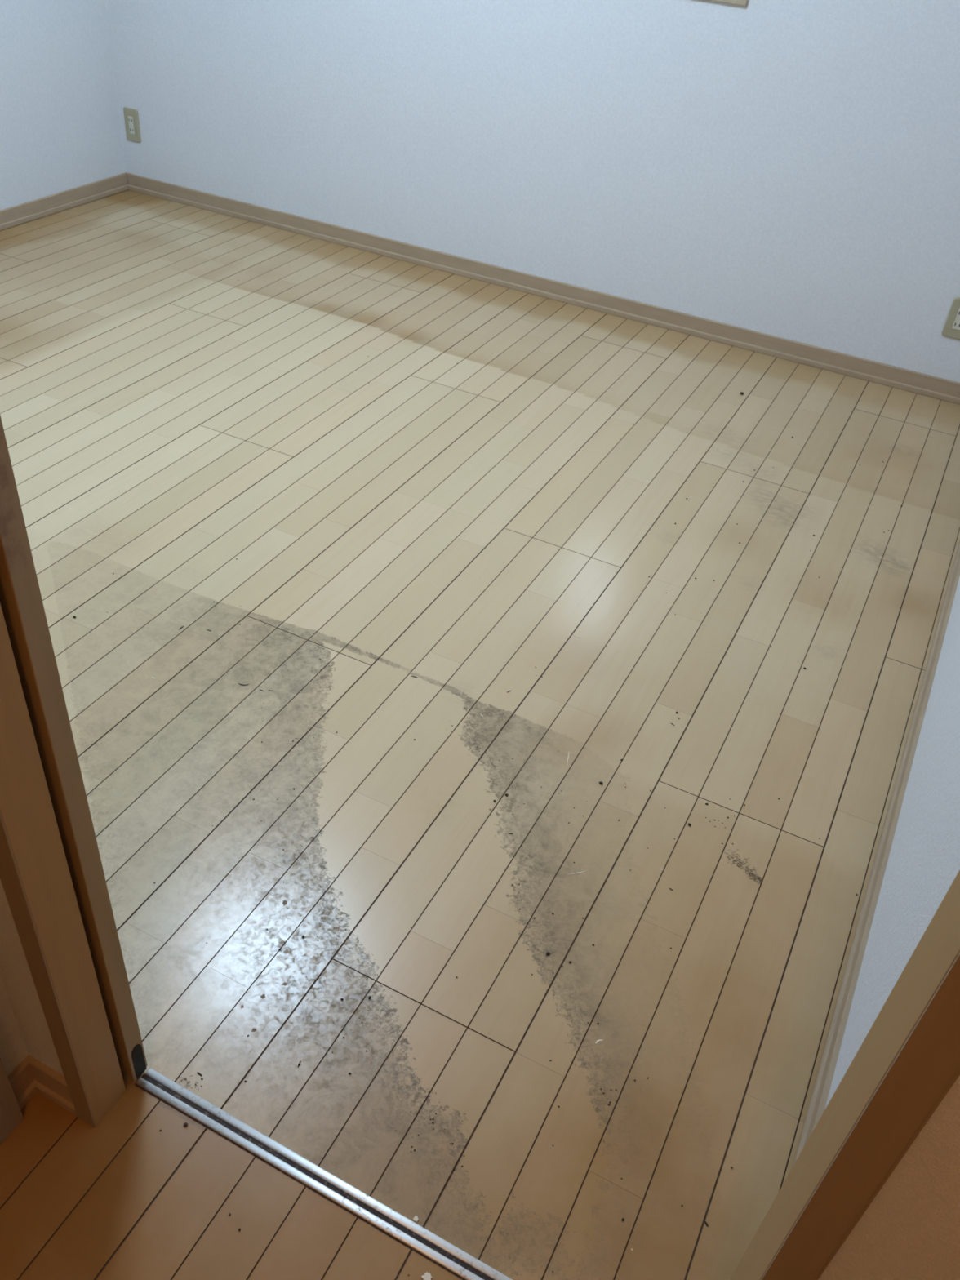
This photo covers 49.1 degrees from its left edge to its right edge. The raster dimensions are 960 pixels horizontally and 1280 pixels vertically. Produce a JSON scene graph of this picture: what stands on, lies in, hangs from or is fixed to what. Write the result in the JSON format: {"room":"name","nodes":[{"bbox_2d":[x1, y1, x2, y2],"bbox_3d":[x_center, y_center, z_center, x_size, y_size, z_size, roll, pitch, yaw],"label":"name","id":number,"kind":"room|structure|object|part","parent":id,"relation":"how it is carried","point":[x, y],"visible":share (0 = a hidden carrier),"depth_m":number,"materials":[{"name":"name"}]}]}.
{"room":"home hallway","nodes":[
{"label":"home hallway","id":0,"kind":"room"},
{"bbox_2d":[0,975,28,1076],"bbox_3d":[-0.983,0.143,-0.042,0.120,2.510,1.950,21,41,18],"label":"wall","id":1,"kind":"structure","parent":0,"point":[13,1051],"depth_m":1.30,"materials":[{"name":"paper"}]},
{"bbox_2d":[0,1057,23,1144],"bbox_3d":[-0.567,-0.198,0.711,0.124,2.050,0.039,21,41,18],"label":"door frame","id":2,"kind":"structure","parent":1,"relation":"attached to","point":[11,1114],"depth_m":1.30,"materials":[{"name":"brown wood"}]},
{"bbox_2d":[8,1054,37,1110],"bbox_3d":[-0.585,0.569,1.345,0.012,0.063,0.045,21,41,18],"label":"baseboard","id":3,"kind":"structure","parent":1,"relation":"attached to","point":[22,1081],"depth_m":1.34,"materials":[{"name":"brown wood"}]},
{"bbox_2d":[0,0,125,209],"bbox_3d":[-2.094,-2.017,2.528,0.120,2.510,3.018,21,41,18],"label":"wall","id":4,"kind":"structure","parent":0,"point":[60,129],"depth_m":3.87,"materials":[{"name":"white paint"}]},
{"bbox_2d":[0,172,128,230],"bbox_3d":[-2.116,-1.099,3.245,0.012,0.063,2.978,21,41,18],"label":"baseboard","id":5,"kind":"structure","parent":4,"relation":"attached to","point":[33,210],"depth_m":4.05,"materials":[{"name":"beige wood"}]},
{"bbox_2d":[0,189,959,1279],"bbox_3d":[-0.485,0.264,1.840,4.723,0.060,4.978,21,41,18],"label":"floor","id":6,"kind":"structure","parent":0,"point":[170,419],"depth_m":1.98,"materials":[{"name":"brown wood"}]},
{"bbox_2d":[178,1075,197,1087],"bbox_3d":[-0.387,0.588,1.395,0.023,0.002,0.019,-5,40,-13],"label":"clump","id":7,"kind":"object","parent":6,"relation":"on","point":[185,1078],"visible":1,"depth_m":1.40,"materials":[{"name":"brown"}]},
{"bbox_2d":[134,1067,512,1279],"bbox_3d":[-0.119,0.704,1.281,0.744,0.004,0.028,21,41,18],"label":"rail","id":8,"kind":"object","parent":6,"relation":"on","point":[371,1211],"visible":1,"depth_m":1.31,"materials":[{"name":"metal"}]},
{"bbox_2d":[413,1215,418,1222],"bbox_3d":[-0.078,0.707,1.284,0.007,0.002,0.007,21,41,18],"label":"chip","id":9,"kind":"object","parent":6,"relation":"on","point":[415,1218],"visible":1,"depth_m":1.28,"materials":[{"name":"white wood"}]},
{"bbox_2d":[420,1271,432,1279],"bbox_3d":[-0.062,0.749,1.234,0.012,0.002,0.012,-22,46,-30],"label":"chip","id":10,"kind":"object","parent":6,"relation":"on","point":[427,1276],"visible":1,"depth_m":1.23,"materials":[{"name":"white wood"}]},
{"bbox_2d":[725,849,762,884],"bbox_3d":[0.445,0.378,1.762,0.039,0.003,0.081,-29,50,-35],"label":"clump","id":11,"kind":"object","parent":6,"relation":"on","point":[740,862],"visible":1,"depth_m":1.75,"materials":[{"name":"brown"}]},
{"bbox_2d":[0,879,959,1279],"bbox_3d":[0.099,-0.157,0.469,3.085,2.510,0.078,21,41,18],"label":"wall","id":12,"kind":"structure","parent":0,"point":[910,1230],"depth_m":0.71,"materials":[{"name":"paper"}]},
{"bbox_2d":[28,1054,77,1116],"bbox_3d":[-0.547,0.572,1.347,0.080,0.063,0.012,21,41,18],"label":"baseboard","id":13,"kind":"structure","parent":12,"relation":"attached to","point":[49,1082],"depth_m":1.34,"materials":[{"name":"brown wood"}]},
{"bbox_2d":[0,414,147,1081],"bbox_3d":[-0.761,-0.361,0.900,0.881,2.021,0.026,21,41,18],"label":"door","id":14,"kind":"structure","parent":12,"relation":"in","point":[21,602],"depth_m":1.02,"materials":[{"name":"wood"}]},
{"bbox_2d":[729,870,959,1279],"bbox_3d":[0.290,0.061,0.501,0.034,2.040,0.092,21,41,18],"label":"door frame","id":15,"kind":"structure","parent":12,"relation":"attached to","point":[908,1061],"depth_m":0.66,"materials":[{"name":"brown wood"}]},
{"bbox_3d":[0.272,0.082,0.473,0.034,2.040,0.012,21,41,18],"label":"casing","id":16,"kind":"part","parent":15,"relation":"part of","materials":[{"name":"brown wood"}]},
{"bbox_2d":[104,0,959,382],"bbox_3d":[0.198,-2.248,3.102,3.685,2.510,0.120,21,41,18],"label":"wall","id":17,"kind":"structure","parent":0,"point":[786,169],"depth_m":3.39,"materials":[{"name":"white paint"}]},
{"bbox_2d":[123,106,141,142],"bbox_3d":[-1.377,-2.037,4.155,0.070,0.120,0.009,21,41,18],"label":"wall outlet","id":18,"kind":"object","parent":17,"relation":"attached to","point":[132,129],"visible":1,"depth_m":4.15,"materials":[{"name":"beige plastic"}]},
{"bbox_2d":[128,115,133,124],"bbox_3d":[-1.377,-2.049,4.142,0.023,0.029,0.002,21,41,18],"label":"socket","id":19,"kind":"object","parent":18,"relation":"attached to","point":[131,118],"depth_m":4.14,"materials":[{"name":"white plastic"}]},
{"bbox_2d":[128,125,134,133],"bbox_3d":[-1.379,-2.021,4.164,0.023,0.029,0.002,21,41,18],"label":"socket","id":20,"kind":"object","parent":18,"relation":"attached to","point":[131,128],"depth_m":4.16,"materials":[{"name":"white plastic"}]},
{"bbox_2d":[127,173,959,404],"bbox_3d":[0.079,-1.306,3.778,3.420,0.063,0.012,21,41,18],"label":"baseboard","id":21,"kind":"structure","parent":17,"relation":"attached to","point":[931,386],"depth_m":3.69,"materials":[{"name":"beige wood"}]},
{"bbox_2d":[710,0,747,5],"bbox_3d":[0.657,-2.112,2.906,0.334,0.568,0.128,21,41,18],"label":"window","id":22,"kind":"structure","parent":17,"relation":"in","point":[744,2],"depth_m":2.99,"materials":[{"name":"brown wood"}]},
{"bbox_2d":[942,296,959,339],"bbox_3d":[1.447,-0.969,3.170,0.070,0.120,0.009,21,41,18],"label":"wall outlet","id":23,"kind":"object","parent":17,"relation":"attached to","point":[951,328],"visible":1,"depth_m":3.18,"materials":[{"name":"beige plastic"}]},
{"bbox_2d":[951,319,959,329],"bbox_3d":[1.444,-0.953,3.178,0.023,0.029,0.002,21,41,18],"label":"socket","id":24,"kind":"object","parent":23,"relation":"attached to","point":[955,322],"depth_m":3.18,"materials":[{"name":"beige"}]},
{"bbox_2d":[955,307,959,318],"bbox_3d":[1.447,-0.981,3.156,0.023,0.029,0.002,21,41,18],"label":"socket","id":25,"kind":"object","parent":23,"relation":"attached to","point":[957,309],"depth_m":3.16,"materials":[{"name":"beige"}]},
{"bbox_2d":[824,577,959,1110],"bbox_3d":[1.092,-0.839,1.447,0.120,2.510,2.944,21,41,18],"label":"wall","id":26,"kind":"structure","parent":0,"point":[923,863],"depth_m":1.42,"materials":[{"name":"white paint"}]},
{"bbox_2d":[791,540,959,1168],"bbox_3d":[0.943,0.046,2.191,0.012,0.063,2.943,21,41,18],"label":"baseboard","id":27,"kind":"structure","parent":26,"relation":"attached to","point":[820,1091],"depth_m":1.69,"materials":[{"name":"beige wood"}]},
{"bbox_3d":[-1.608,-0.798,1.061,2.716,2.510,0.022,21,41,18],"label":"wall","id":28,"kind":"structure","parent":0,"visible":0},
{"bbox_2d":[0,603,125,1127],"bbox_3d":[-0.412,-0.192,0.731,0.030,2.040,0.057,21,41,18],"label":"door frame","id":29,"kind":"structure","parent":28,"relation":"attached to","point":[35,877],"depth_m":1.09,"materials":[{"name":"brown wood"}]},
{"bbox_3d":[-0.425,-0.178,0.712,0.030,2.040,0.002,21,41,18],"label":"casing","id":30,"kind":"part","parent":29,"relation":"part of","materials":[{"name":"brown wood"}]}
]}

